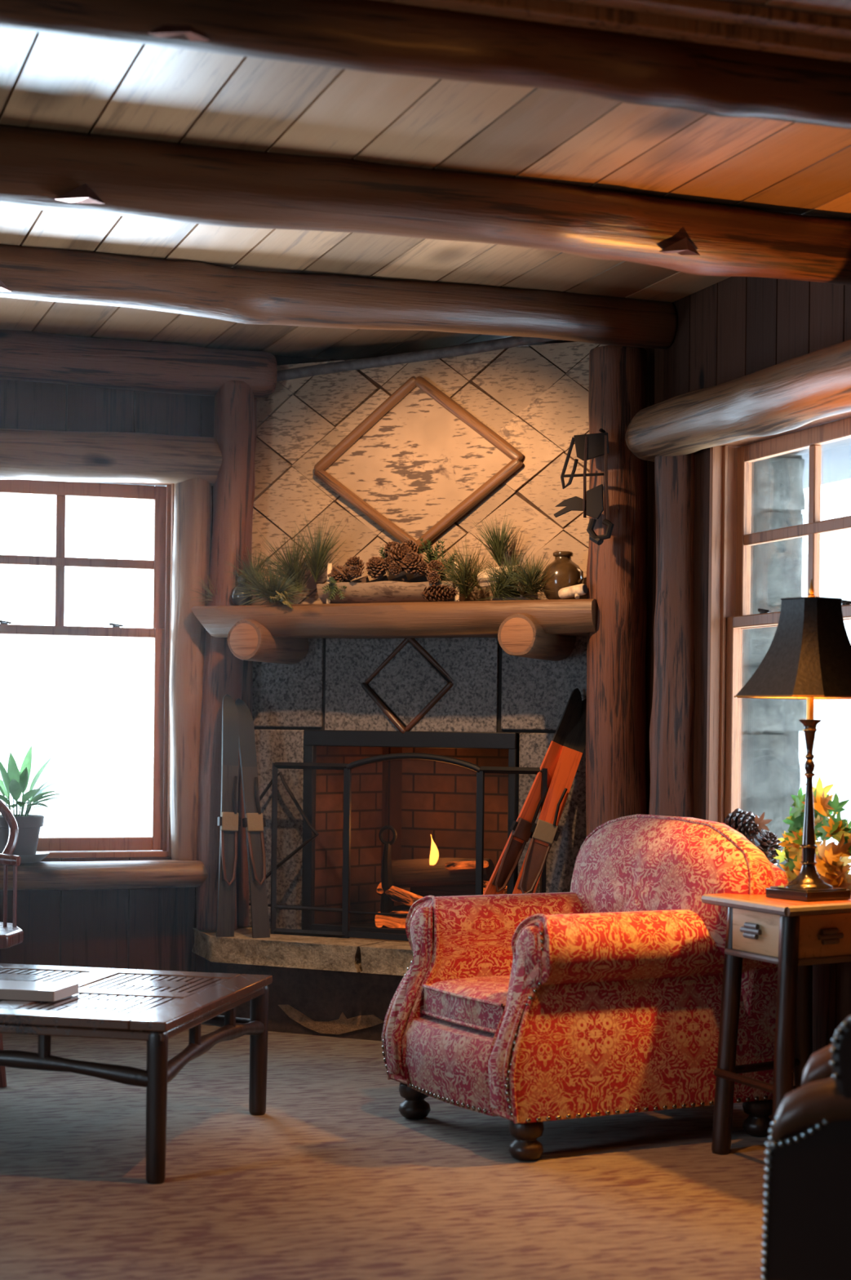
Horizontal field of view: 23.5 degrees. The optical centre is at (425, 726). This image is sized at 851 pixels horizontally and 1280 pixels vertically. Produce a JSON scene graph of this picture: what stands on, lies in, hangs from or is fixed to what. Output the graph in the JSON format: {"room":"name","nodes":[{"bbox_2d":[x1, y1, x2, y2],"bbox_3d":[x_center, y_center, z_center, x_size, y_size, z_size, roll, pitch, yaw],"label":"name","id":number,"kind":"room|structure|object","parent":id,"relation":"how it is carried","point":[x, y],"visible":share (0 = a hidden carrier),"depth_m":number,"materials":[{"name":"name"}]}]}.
{"room":"cabin living room","nodes":[
{"label":"cabin living room","id":0,"kind":"room"},
{"bbox_2d":[0,355,402,972],"bbox_3d":[-2.690,-0.223,7.973,6.440,2.825,0.130,1,0,-19],"label":"wall","id":1,"kind":"structure","parent":0,"point":[139,928],"depth_m":8.38,"materials":[{"name":"brown wood"}]},
{"bbox_2d":[0,479,174,857],"bbox_3d":[-1.498,-0.247,8.376,0.935,1.570,0.126,1,0,-19],"label":"window","id":2,"kind":"structure","parent":1,"relation":"in","point":[159,845],"depth_m":8.47,"materials":[{"name":"brown wood"}]},
{"bbox_2d":[0,859,208,890],"bbox_3d":[-2.523,0.591,7.852,3.495,0.116,0.218,1,0,-19],"label":"log","id":3,"kind":"object","parent":1,"relation":"attached to","point":[160,873],"visible":0.88,"depth_m":8.20,"materials":[{"name":"brown wood"}]},
{"bbox_2d":[0,745,74,863],"bbox_3d":[-1.620,0.308,8.096,0.468,0.466,0.342,1,0,-19],"label":"potted plant","id":4,"kind":"object","parent":3,"relation":"on","point":[15,782],"visible":0.83,"depth_m":8.09,"materials":[{"name":"green plant"}]},
{"bbox_2d":[0,428,222,485],"bbox_3d":[-2.509,-1.110,7.900,3.515,0.236,0.236,1,0,-19],"label":"log","id":5,"kind":"object","parent":1,"relation":"attached to","point":[76,456],"visible":0.98,"depth_m":8.22,"materials":[{"name":"brown wood"}]},
{"bbox_2d":[0,328,277,397],"bbox_3d":[-3.157,-1.496,7.644,5.316,0.227,0.244,1,0,-19],"label":"log","id":6,"kind":"object","parent":1,"relation":"attached to","point":[166,367],"visible":0.98,"depth_m":8.22,"materials":[{"name":"brown wood"}]},
{"bbox_2d":[169,477,212,860],"bbox_3d":[-0.973,-0.239,8.436,0.163,1.585,0.168,1,0,3],"label":"log","id":7,"kind":"object","parent":1,"relation":"attached to","point":[193,497],"visible":0.9,"depth_m":8.36,"materials":[{"name":"brown wood"}]},
{"bbox_2d":[0,1023,772,1279],"bbox_3d":[-0.986,1.239,2.917,6.440,0.060,10.550,1,0,-19],"label":"floor","id":8,"kind":"structure","parent":0,"point":[332,1182],"depth_m":5.43,"materials":[{"name":"carpet"}]},
{"bbox_2d":[0,800,23,1087],"bbox_3d":[-1.702,0.644,6.985,0.617,1.118,0.576,1,0,-19],"label":"armchair","id":9,"kind":"object","parent":8,"relation":"on","point":[11,935],"visible":1,"depth_m":7.05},
{"bbox_2d":[0,963,272,1184],"bbox_3d":[-1.097,0.992,6.030,1.058,0.432,1.125,1,0,11],"label":"coffee table","id":10,"kind":"object","parent":8,"relation":"on","point":[154,1006],"visible":0.94,"depth_m":5.69,"materials":[{"name":"brown wood"}]},
{"bbox_2d":[0,979,79,1001],"bbox_3d":[-1.157,0.759,5.860,0.270,0.030,0.187,1,0,13],"label":"book","id":11,"kind":"object","parent":10,"relation":"on","point":[41,991],"visible":1,"depth_m":5.78,"materials":[{"name":"white paper"}]},
{"bbox_2d":[191,636,586,1040],"bbox_3d":[0.034,0.420,8.206,2.037,1.600,0.921,1,0,26],"label":"fireplace","id":12,"kind":"object","parent":8,"relation":"on","point":[469,700],"visible":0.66,"depth_m":8.29,"materials":[{"name":"black stone"}]},
{"bbox_2d":[195,380,254,930],"bbox_3d":[-0.830,-0.287,8.420,0.197,2.245,0.202,2,0,-19],"label":"log post","id":13,"kind":"object","parent":12,"relation":"on","point":[234,412],"visible":0.7,"depth_m":8.35,"materials":[{"name":"wood"}]},
{"bbox_2d":[216,693,240,937],"bbox_3d":[-0.785,0.357,8.207,0.091,0.973,0.178,1,0,3],"label":"ski","id":14,"kind":"object","parent":12,"relation":"on","point":[228,820],"visible":1,"depth_m":8.18,"materials":[{"name":"black wood"}]},
{"bbox_2d":[235,397,257,926],"bbox_3d":[-0.754,-0.276,8.529,0.073,2.225,0.071,1,0,8],"label":"pole","id":15,"kind":"object","parent":12,"relation":"on","point":[242,869],"visible":0.26,"depth_m":8.51,"materials":[{"name":"brown wood"}]},
{"bbox_2d":[235,697,270,937],"bbox_3d":[-0.711,0.365,8.242,0.093,0.956,0.275,1,0,-30],"label":"ski","id":16,"kind":"object","parent":12,"relation":"on","point":[254,822],"visible":1,"depth_m":8.20,"materials":[{"name":"black wood"}]},
{"bbox_2d":[374,910,409,928],"bbox_3d":[0.024,0.783,8.333,0.479,0.099,0.079,1,0,20],"label":"log","id":17,"kind":"object","parent":12,"relation":"on","point":[393,922],"visible":0.27,"depth_m":8.37,"materials":[{"name":"brown wood"}]},
{"bbox_2d":[377,882,422,906],"bbox_3d":[-0.052,0.711,8.358,0.322,0.131,0.065,1,0,29],"label":"log","id":18,"kind":"object","parent":17,"relation":"on","point":[394,893],"visible":0.51,"depth_m":8.36,"materials":[{"name":"brown wood"}]},
{"bbox_2d":[191,599,595,664],"bbox_3d":[-0.104,-0.364,8.035,1.745,0.229,0.396,1,0,26],"label":"mantel shelf","id":19,"kind":"object","parent":12,"relation":"attached to","point":[548,629],"visible":0.98,"depth_m":7.88,"materials":[{"name":"brown wood"}]},
{"bbox_2d":[185,566,217,604],"bbox_3d":[-0.910,-0.566,8.385,0.145,0.184,0.195,1,0,14],"label":"pine sprig","id":20,"kind":"object","parent":19,"relation":"on","point":[208,590],"visible":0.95,"depth_m":8.36,"materials":[{"name":"green plant"}]},
{"bbox_2d":[230,569,253,605],"bbox_3d":[-0.751,-0.563,8.331,0.092,0.150,0.091,1,0,26],"label":"vase","id":21,"kind":"object","parent":19,"relation":"on","point":[236,600],"visible":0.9,"depth_m":8.30,"materials":[{"name":"grey ceramic"}]},
{"bbox_2d":[222,545,274,587],"bbox_3d":[-0.733,-0.646,8.357,0.213,0.181,0.246,1,0,-13],"label":"pine sprig","id":22,"kind":"object","parent":19,"relation":"on","point":[259,565],"visible":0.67,"depth_m":8.34,"materials":[{"name":"green plant"}]},
{"bbox_2d":[230,552,275,605],"bbox_3d":[-0.697,-0.587,8.280,0.186,0.230,0.261,1,0,3],"label":"pine sprig","id":23,"kind":"object","parent":19,"relation":"on","point":[257,588],"visible":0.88,"depth_m":8.26,"materials":[{"name":"green plant"}]},
{"bbox_2d":[270,591,293,609],"bbox_3d":[-0.565,-0.499,8.075,0.084,0.076,0.086,1,0,-29],"label":"sprig","id":24,"kind":"object","parent":19,"relation":"on","point":[284,599],"visible":1,"depth_m":8.07,"materials":[{"name":"green plant"}]},
{"bbox_2d":[256,556,311,604],"bbox_3d":[-0.571,-0.563,8.180,0.203,0.230,0.262,1,0,22],"label":"pine sprig","id":25,"kind":"object","parent":19,"relation":"on","point":[277,585],"visible":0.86,"depth_m":8.20,"materials":[{"name":"green plant"}]},
{"bbox_2d":[244,525,327,592],"bbox_3d":[-0.562,-0.685,8.301,0.353,0.282,0.379,1,0,-8],"label":"pine sprig","id":26,"kind":"object","parent":19,"relation":"on","point":[296,569],"visible":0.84,"depth_m":8.29,"materials":[{"name":"green plant"}]},
{"bbox_2d":[316,561,469,604],"bbox_3d":[-0.123,-0.569,8.072,0.662,0.170,0.167,1,0,26],"label":"planter","id":27,"kind":"object","parent":19,"relation":"on","point":[399,589],"visible":0.79,"depth_m":8.03,"materials":[{"name":"brown wood"}]},
{"bbox_2d":[294,508,346,582],"bbox_3d":[-0.424,-0.730,8.211,0.216,0.295,0.241,1,0,-2],"label":"pine sprig","id":28,"kind":"object","parent":27,"relation":"in","point":[317,564],"visible":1,"depth_m":8.22,"materials":[{"name":"green plant"}]},
{"bbox_2d":[321,577,346,599],"bbox_3d":[-0.362,-0.544,8.081,0.087,0.096,0.066,1,0,-24],"label":"sprig","id":29,"kind":"object","parent":27,"relation":"in","point":[334,590],"visible":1,"depth_m":8.09,"materials":[{"name":"green plant"}]},
{"bbox_2d":[330,564,346,582],"bbox_3d":[-0.342,-0.603,8.121,0.070,0.073,0.076,1,0,4],"label":"pinecone","id":30,"kind":"object","parent":27,"relation":"in","point":[339,575],"visible":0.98,"depth_m":8.10,"materials":[{"name":"brown plant"}]},
{"bbox_2d":[333,565,345,577],"bbox_3d":[-0.340,-0.613,8.089,0.067,0.050,0.011,1,0,36],"label":"twig","id":31,"kind":"object","parent":27,"relation":"in","point":[336,568],"visible":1,"depth_m":8.09,"materials":[{"name":"brown wood"}]},
{"bbox_2d":[327,564,353,577],"bbox_3d":[-0.338,-0.615,8.094,0.125,0.046,0.011,1,0,36],"label":"twig","id":32,"kind":"object","parent":27,"relation":"in","point":[348,567],"visible":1,"depth_m":8.08,"materials":[{"name":"brown wood"}]},
{"bbox_2d":[342,567,353,580],"bbox_3d":[-0.303,-0.603,8.075,0.056,0.054,0.054,1,0,26],"label":"pinecone","id":33,"kind":"object","parent":27,"relation":"in","point":[347,575],"visible":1,"depth_m":8.07,"materials":[{"name":"brown plant"}]},
{"bbox_2d":[343,555,364,573],"bbox_3d":[-0.283,-0.634,8.094,0.082,0.080,0.082,1,0,1],"label":"pinecone","id":34,"kind":"object","parent":27,"relation":"in","point":[353,561],"visible":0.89,"depth_m":8.08,"materials":[{"name":"brown plant"}]},
{"bbox_2d":[348,565,362,578],"bbox_3d":[-0.276,-0.607,8.036,0.053,0.052,0.061,1,0,13],"label":"pinecone","id":35,"kind":"object","parent":27,"relation":"in","point":[355,571],"visible":1,"depth_m":8.02,"materials":[{"name":"brown plant"}]},
{"bbox_2d":[365,556,386,578],"bbox_3d":[-0.194,-0.622,8.025,0.085,0.088,0.091,1,0,-9],"label":"pinecone","id":36,"kind":"object","parent":27,"relation":"on","point":[375,566],"visible":1,"depth_m":8.01,"materials":[{"name":"brown plant"}]},
{"bbox_2d":[378,546,390,574],"bbox_3d":[-0.138,-0.658,8.108,0.156,0.118,0.085,1,0,38],"label":"sprig","id":37,"kind":"object","parent":27,"relation":"in","point":[381,552],"visible":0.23,"depth_m":8.10,"materials":[{"name":"green plant"}]},
{"bbox_2d":[383,541,401,556],"bbox_3d":[-0.126,-0.690,8.071,0.078,0.081,0.081,1,0,27],"label":"pinecone","id":38,"kind":"object","parent":37,"relation":"on","point":[388,544],"visible":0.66,"depth_m":8.06,"materials":[{"name":"brown plant"}]},
{"bbox_2d":[382,555,395,570],"bbox_3d":[-0.144,-0.636,7.984,0.053,0.055,0.056,1,0,21],"label":"pinecone","id":39,"kind":"object","parent":27,"relation":"in","point":[388,560],"visible":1,"depth_m":7.97,"materials":[{"name":"brown plant"}]},
{"bbox_2d":[388,561,401,575],"bbox_3d":[-0.117,-0.614,7.972,0.052,0.053,0.061,1,0,16],"label":"pinecone","id":40,"kind":"object","parent":27,"relation":"in","point":[395,568],"visible":1,"depth_m":7.96,"materials":[{"name":"brown plant"}]},
{"bbox_2d":[387,542,415,571],"bbox_3d":[-0.098,-0.663,8.002,0.110,0.114,0.109,1,0,-34],"label":"pinecone","id":41,"kind":"object","parent":27,"relation":"in","point":[398,553],"visible":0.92,"depth_m":7.98,"materials":[{"name":"brown plant"}]},
{"bbox_2d":[400,539,419,554],"bbox_3d":[-0.062,-0.693,8.032,0.080,0.084,0.081,1,0,41],"label":"pinecone","id":42,"kind":"object","parent":41,"relation":"on","point":[414,546],"visible":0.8,"depth_m":8.02,"materials":[{"name":"brown plant"}]},
{"bbox_2d":[400,551,424,575],"bbox_3d":[-0.046,-0.633,7.954,0.090,0.093,0.094,1,0,-44],"label":"pinecone","id":43,"kind":"object","parent":27,"relation":"in","point":[411,558],"visible":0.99,"depth_m":7.93,"materials":[{"name":"brown plant"}]},
{"bbox_2d":[415,560,427,575],"bbox_3d":[-0.014,-0.614,7.934,0.051,0.056,0.060,1,0,-9],"label":"pinecone","id":44,"kind":"object","parent":27,"relation":"in","point":[423,566],"visible":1,"depth_m":7.92,"materials":[{"name":"brown plant"}]},
{"bbox_2d":[419,536,442,563],"bbox_3d":[0.015,-0.690,8.030,0.097,0.111,0.085,1,0,-5],"label":"sprig","id":45,"kind":"object","parent":27,"relation":"in","point":[429,556],"visible":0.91,"depth_m":8.03,"materials":[{"name":"green plant"}]},
{"bbox_2d":[427,570,440,585],"bbox_3d":[0.032,-0.570,7.883,0.053,0.056,0.059,1,0,-7],"label":"pinecone","id":46,"kind":"object","parent":27,"relation":"in","point":[433,578],"visible":1,"depth_m":7.87,"materials":[{"name":"brown plant"}]},
{"bbox_2d":[426,560,446,577],"bbox_3d":[0.040,-0.607,7.935,0.077,0.081,0.078,1,0,26],"label":"pinecone","id":47,"kind":"object","parent":27,"relation":"in","point":[432,565],"visible":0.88,"depth_m":7.92,"materials":[{"name":"brown plant"}]},
{"bbox_2d":[426,540,473,571],"bbox_3d":[0.090,-0.658,7.985,0.088,0.145,0.185,1,0,-43],"label":"sprig","id":48,"kind":"object","parent":27,"relation":"in","point":[442,546],"visible":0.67,"depth_m":7.98,"materials":[{"name":"green plant"}]},
{"bbox_2d":[431,542,492,598],"bbox_3d":[0.135,-0.603,7.893,0.242,0.214,0.277,1,0,-8],"label":"pine sprig","id":49,"kind":"object","parent":27,"relation":"in","point":[463,588],"visible":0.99,"depth_m":7.88,"materials":[{"name":"green plant"}]},
{"bbox_2d":[428,535,494,590],"bbox_3d":[0.157,-0.632,7.931,0.283,0.239,0.306,1,0,-16],"label":"pine sprig","id":50,"kind":"object","parent":27,"relation":"in","point":[477,585],"visible":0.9,"depth_m":7.91,"materials":[{"name":"green plant"}]},
{"bbox_2d":[420,584,458,601],"bbox_3d":[0.054,-0.511,7.861,0.160,0.070,0.069,1,0,26],"label":"pinecone","id":51,"kind":"object","parent":19,"relation":"on","point":[433,592],"visible":1,"depth_m":7.85,"materials":[{"name":"brown plant"}]},
{"bbox_2d":[472,511,521,566],"bbox_3d":[0.279,-0.728,7.923,0.174,0.226,0.189,1,0,-42],"label":"pine sprig","id":52,"kind":"object","parent":19,"relation":"on","point":[498,545],"visible":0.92,"depth_m":7.92,"materials":[{"name":"green plant"}]},
{"bbox_2d":[477,564,521,587],"bbox_3d":[0.290,-0.579,7.888,0.175,0.085,0.074,1,0,24],"label":"chunk","id":53,"kind":"object","parent":19,"relation":"on","point":[482,582],"visible":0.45,"depth_m":7.89,"materials":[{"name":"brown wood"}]},
{"bbox_2d":[471,545,535,599],"bbox_3d":[0.294,-0.589,7.825,0.233,0.218,0.263,1,0,-15],"label":"pine sprig","id":54,"kind":"object","parent":19,"relation":"on","point":[520,557],"visible":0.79,"depth_m":7.80,"materials":[{"name":"green plant"}]},
{"bbox_2d":[483,550,524,599],"bbox_3d":[0.327,-0.564,7.771,0.182,0.219,0.253,1,0,32],"label":"pine sprig","id":55,"kind":"object","parent":19,"relation":"on","point":[496,594],"visible":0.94,"depth_m":7.78,"materials":[{"name":"green plant"}]},
{"bbox_2d":[503,551,552,595],"bbox_3d":[0.392,-0.576,7.718,0.220,0.164,0.204,1,0,-32],"label":"pine sprig","id":56,"kind":"object","parent":19,"relation":"on","point":[531,571],"visible":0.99,"depth_m":7.71,"materials":[{"name":"green plant"}]},
{"bbox_2d":[508,552,560,599],"bbox_3d":[0.427,-0.560,7.718,0.216,0.205,0.220,1,0,21],"label":"pine sprig","id":57,"kind":"object","parent":19,"relation":"on","point":[524,593],"visible":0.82,"depth_m":7.72,"materials":[{"name":"green plant"}]},
{"bbox_2d":[542,551,584,599],"bbox_3d":[0.521,-0.567,7.744,0.161,0.188,0.161,1,0,3],"label":"jug","id":58,"kind":"object","parent":19,"relation":"on","point":[565,572],"visible":0.81,"depth_m":7.68,"materials":[{"name":"ceramic"}]},
{"bbox_2d":[558,583,588,599],"bbox_3d":[0.548,-0.500,7.600,0.113,0.057,0.045,1,0,35],"label":"stick","id":59,"kind":"object","parent":19,"relation":"on","point":[578,590],"visible":1,"depth_m":7.58,"materials":[{"name":"beige wood"}]},
{"bbox_2d":[378,825,411,928],"bbox_3d":[-0.099,0.625,8.527,0.084,0.432,0.324,1,0,26],"label":"andiron","id":60,"kind":"object","parent":12,"relation":"on","point":[387,904],"visible":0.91,"depth_m":8.39,"materials":[{"name":"metal"}]},
{"bbox_2d":[270,752,547,941],"bbox_3d":[-0.081,0.477,8.033,1.206,0.744,0.033,1,0,26],"label":"fire screen","id":61,"kind":"object","parent":12,"relation":"on","point":[346,933],"visible":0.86,"depth_m":8.14,"materials":[{"name":"black metal"}]},
{"bbox_2d":[259,771,319,879],"bbox_3d":[-0.571,0.427,8.363,0.272,0.479,0.153,1,0,1],"label":"diamond ornament","id":62,"kind":"object","parent":61,"relation":"attached to","point":[279,864],"visible":0.74,"depth_m":8.36,"materials":[{"name":"metal"}]},
{"bbox_2d":[251,336,606,604],"bbox_3d":[0.010,-0.967,8.193,1.671,1.174,0.069,1,0,26],"label":"chimney breast","id":63,"kind":"object","parent":12,"relation":"on","point":[420,461],"visible":0.63,"depth_m":8.18,"materials":[{"name":"beige stone"}]},
{"bbox_2d":[314,376,523,549],"bbox_3d":[-0.038,-1.052,8.182,0.928,0.702,0.054,1,0,26],"label":"frame","id":64,"kind":"object","parent":63,"relation":"attached to","point":[427,387],"visible":0.91,"depth_m":8.15,"materials":[{"name":"brown wood"}]},
{"bbox_2d":[410,884,475,897],"bbox_3d":[0.159,0.690,8.452,0.461,0.102,0.102,1,0,30],"label":"log","id":65,"kind":"object","parent":12,"relation":"on","point":[450,890],"visible":0.21,"depth_m":8.44,"materials":[{"name":"brown wood"}]},
{"bbox_2d":[381,857,494,888],"bbox_3d":[0.052,0.607,8.406,0.480,0.143,0.121,1,0,24],"label":"log","id":66,"kind":"object","parent":65,"relation":"on","point":[415,873],"visible":0.73,"depth_m":8.37,"materials":[{"name":"brown wood"}]},
{"bbox_2d":[429,835,439,865],"bbox_3d":[0.036,0.508,8.372,0.043,0.125,0.020,1,0,26],"label":"flame","id":67,"kind":"object","parent":66,"relation":"on","point":[434,854],"visible":1,"depth_m":8.36,"materials":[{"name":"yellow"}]},
{"bbox_2d":[444,860,488,870],"bbox_3d":[0.167,0.565,8.286,0.182,0.043,0.035,1,0,24],"label":"log","id":68,"kind":"object","parent":66,"relation":"on","point":[450,865],"visible":0.87,"depth_m":8.28,"materials":[{"name":"brown wood"}]},
{"bbox_2d":[483,880,506,893],"bbox_3d":[0.307,0.671,8.278,0.179,0.092,0.057,1,0,8],"label":"log","id":69,"kind":"object","parent":12,"relation":"in","point":[485,882],"visible":0.1,"depth_m":8.26,"materials":[{"name":"brown wood"}]},
{"bbox_2d":[483,688,582,894],"bbox_3d":[0.366,0.360,7.781,0.472,1.018,0.068,1,0,-10],"label":"ski","id":70,"kind":"object","parent":12,"relation":"on","point":[521,833],"visible":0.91,"depth_m":7.77,"materials":[{"name":"wood"}]},
{"bbox_2d":[512,698,586,893],"bbox_3d":[0.462,0.381,7.745,0.440,0.979,0.080,1,0,-31],"label":"ski","id":71,"kind":"object","parent":12,"relation":"on","point":[544,832],"visible":0.8,"depth_m":7.74,"materials":[{"name":"orange wood"}]},
{"bbox_2d":[586,345,648,835],"bbox_3d":[0.716,-0.273,7.624,0.236,2.258,0.259,0,0,-19],"label":"log post","id":72,"kind":"object","parent":12,"relation":"on","point":[617,568],"visible":0.68,"depth_m":7.52,"materials":[{"name":"brown wood"}]},
{"bbox_2d":[554,428,613,545],"bbox_3d":[0.581,-0.872,7.460,0.240,0.429,0.072,1,0,26],"label":"wall sconce","id":73,"kind":"object","parent":72,"relation":"hanging from","point":[588,446],"visible":1,"depth_m":7.45,"materials":[{"name":"black metal"}]},
{"bbox_2d":[381,813,788,1161],"bbox_3d":[0.516,0.750,6.202,1.022,0.952,0.971,1,0,-28],"label":"armchair","id":74,"kind":"object","parent":8,"relation":"on","point":[602,997],"visible":0.97,"depth_m":5.95,"materials":[{"name":"red fabric"}]},
{"bbox_2d":[423,975,510,1029],"bbox_3d":[0.361,0.831,6.181,0.600,0.122,0.495,1,0,-28],"label":"seat cushion","id":75,"kind":"object","parent":74,"relation":"on","point":[450,1002],"depth_m":6.07,"materials":[{"name":"red fabric"}]},
{"bbox_2d":[570,815,775,954],"bbox_3d":[0.748,0.504,6.325,0.277,0.450,0.970,1,0,-28],"label":"backrest","id":76,"kind":"object","parent":74,"relation":"on","point":[629,863],"depth_m":6.15,"materials":[{"name":"red fabric"}]},
{"bbox_2d":[702,893,850,1155],"bbox_3d":[1.054,0.860,5.804,0.518,0.747,0.423,1,0,-36],"label":"side table","id":77,"kind":"object","parent":8,"relation":"on","point":[794,935],"visible":0.83,"depth_m":5.71,"materials":[{"name":"brown wood"}]},
{"bbox_2d":[733,579,850,901],"bbox_3d":[1.087,0.035,5.770,0.362,0.903,0.362,1,0,-33],"label":"table lamp","id":78,"kind":"object","parent":77,"relation":"on","point":[808,657],"visible":1,"depth_m":5.70,"materials":[{"name":"black"}]},
{"bbox_2d":[761,1015,850,1279],"bbox_3d":[1.082,0.794,4.204,0.697,0.877,0.653,1,0,16],"label":"leather armchair","id":79,"kind":"object","parent":8,"relation":"on","point":[807,1211],"visible":1,"depth_m":3.98,"materials":[{"name":"black leather"}]},
{"bbox_2d":[0,0,850,359],"bbox_3d":[-0.953,-1.606,2.917,6.440,0.080,10.550,1,0,-19],"label":"ceiling","id":80,"kind":"structure","parent":0,"point":[48,82],"depth_m":5.51,"materials":[{"name":"brown wood"}]},
{"bbox_2d":[0,244,677,349],"bbox_3d":[-2.156,-1.499,6.440,6.435,0.221,0.203,1,0,-19],"label":"ceiling beam","id":81,"kind":"structure","parent":80,"relation":"attached to","point":[187,287],"depth_m":6.99,"materials":[{"name":"brown wood"}]},
{"bbox_2d":[0,280,11,291],"bbox_3d":[-1.395,-1.430,6.623,0.087,0.034,0.058,1,0,15],"label":"bracket","id":82,"kind":"object","parent":81,"relation":"attached to","point":[3,287],"visible":1,"depth_m":6.63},
{"bbox_2d":[0,124,850,285],"bbox_3d":[-1.725,-1.484,5.175,6.435,0.252,0.255,1,0,-19],"label":"ceiling beam","id":83,"kind":"structure","parent":80,"relation":"attached to","point":[140,178],"depth_m":5.65,"materials":[{"name":"brown wood"}]},
{"bbox_2d":[55,183,105,204],"bbox_3d":[-0.908,-1.399,5.372,0.128,0.043,0.054,1,0,-3],"label":"bracket","id":84,"kind":"object","parent":83,"relation":"attached to","point":[83,193],"visible":1,"depth_m":5.36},
{"bbox_2d":[660,237,700,255],"bbox_3d":[0.739,-1.395,5.943,0.128,0.043,0.054,1,0,-3],"label":"knot","id":85,"kind":"object","parent":83,"relation":"attached to","point":[684,246],"visible":1,"depth_m":5.92,"materials":[{"name":"brown wood"}]},
{"bbox_2d":[0,0,850,128],"bbox_3d":[-1.303,-1.497,3.933,6.436,0.202,0.214,1,0,-19],"label":"ceiling beam","id":86,"kind":"structure","parent":80,"relation":"attached to","point":[371,36],"depth_m":4.33,"materials":[{"name":"brown wood"}]},
{"bbox_2d":[147,24,211,41],"bbox_3d":[-0.500,-1.419,4.153,0.128,0.043,0.054,1,0,-3],"label":"bracket","id":87,"kind":"object","parent":86,"relation":"attached to","point":[166,30],"visible":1,"depth_m":4.14,"materials":[{"name":"brown wood"}]},
{"bbox_2d":[519,276,850,1053],"bbox_3d":[2.140,-0.168,3.976,0.130,2.825,10.550,1,0,-19],"label":"wall","id":88,"kind":"structure","parent":0,"point":[732,328],"depth_m":7.08,"materials":[{"name":"brown wood"}]},
{"bbox_2d":[377,0,850,62],"bbox_3d":[-1.246,-1.542,3.774,6.438,0.055,0.130,1,0,-19],"label":"trim","id":89,"kind":"structure","parent":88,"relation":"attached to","point":[714,22],"depth_m":4.38,"materials":[{"name":"brown wood"}]},
{"bbox_2d":[649,452,695,817],"bbox_3d":[0.891,0.110,7.323,0.190,2.200,0.182,1,0,7],"label":"log","id":90,"kind":"object","parent":88,"relation":"attached to","point":[673,713],"visible":0.53,"depth_m":7.25,"materials":[{"name":"brown wood"}]},
{"bbox_2d":[625,339,850,462],"bbox_3d":[1.276,-1.051,6.097,0.227,0.234,2.930,1,0,-19],"label":"log","id":91,"kind":"object","parent":88,"relation":"attached to","point":[793,393],"visible":0.99,"depth_m":6.54,"materials":[{"name":"brown wood"}]},
{"bbox_2d":[706,411,850,879],"bbox_3d":[1.224,-0.216,6.664,0.126,1.570,1.090,1,0,-19],"label":"window","id":92,"kind":"structure","parent":88,"relation":"in","point":[780,504],"depth_m":6.92,"materials":[{"name":"brown wood"}]},
{"bbox_3d":[1.297,0.591,6.016,0.145,0.037,2.450,1,0,-19],"label":"window ledge","id":93,"kind":"object","parent":88,"relation":"attached to","visible":0},
{"bbox_2d":[774,776,850,890],"bbox_3d":[1.191,0.362,6.256,0.222,0.418,0.402,1,0,-19],"label":"leaf plant","id":94,"kind":"object","parent":93,"relation":"on","point":[833,860],"visible":0.69,"depth_m":6.14,"materials":[{"name":"plant"}]},
{"bbox_3d":[1.087,0.507,6.636,0.112,0.125,0.112,1,0,-19],"label":"metal cup","id":95,"kind":"object","parent":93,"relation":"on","visible":0},
{"bbox_2d":[724,808,764,840],"bbox_3d":[1.044,0.332,6.712,0.127,0.125,0.200,1,0,-12],"label":"pinecone","id":96,"kind":"object","parent":95,"relation":"on","point":[744,822],"visible":0.68,"depth_m":6.66,"materials":[{"name":"brown plant"}]},
{"bbox_2d":[754,812,773,831],"bbox_3d":[1.101,0.311,6.643,0.060,0.066,0.016,1,0,-8],"label":"maple leaf","id":97,"kind":"object","parent":96,"relation":"attached to","point":[761,821],"visible":1,"depth_m":6.64,"materials":[{"name":"brown plant"}]},
{"bbox_2d":[749,831,782,863],"bbox_3d":[1.097,0.399,6.604,0.118,0.121,0.119,1,0,-26],"label":"pinecone","id":98,"kind":"object","parent":95,"relation":"in","point":[768,842],"visible":0.65,"depth_m":6.59,"materials":[{"name":"brown plant"}]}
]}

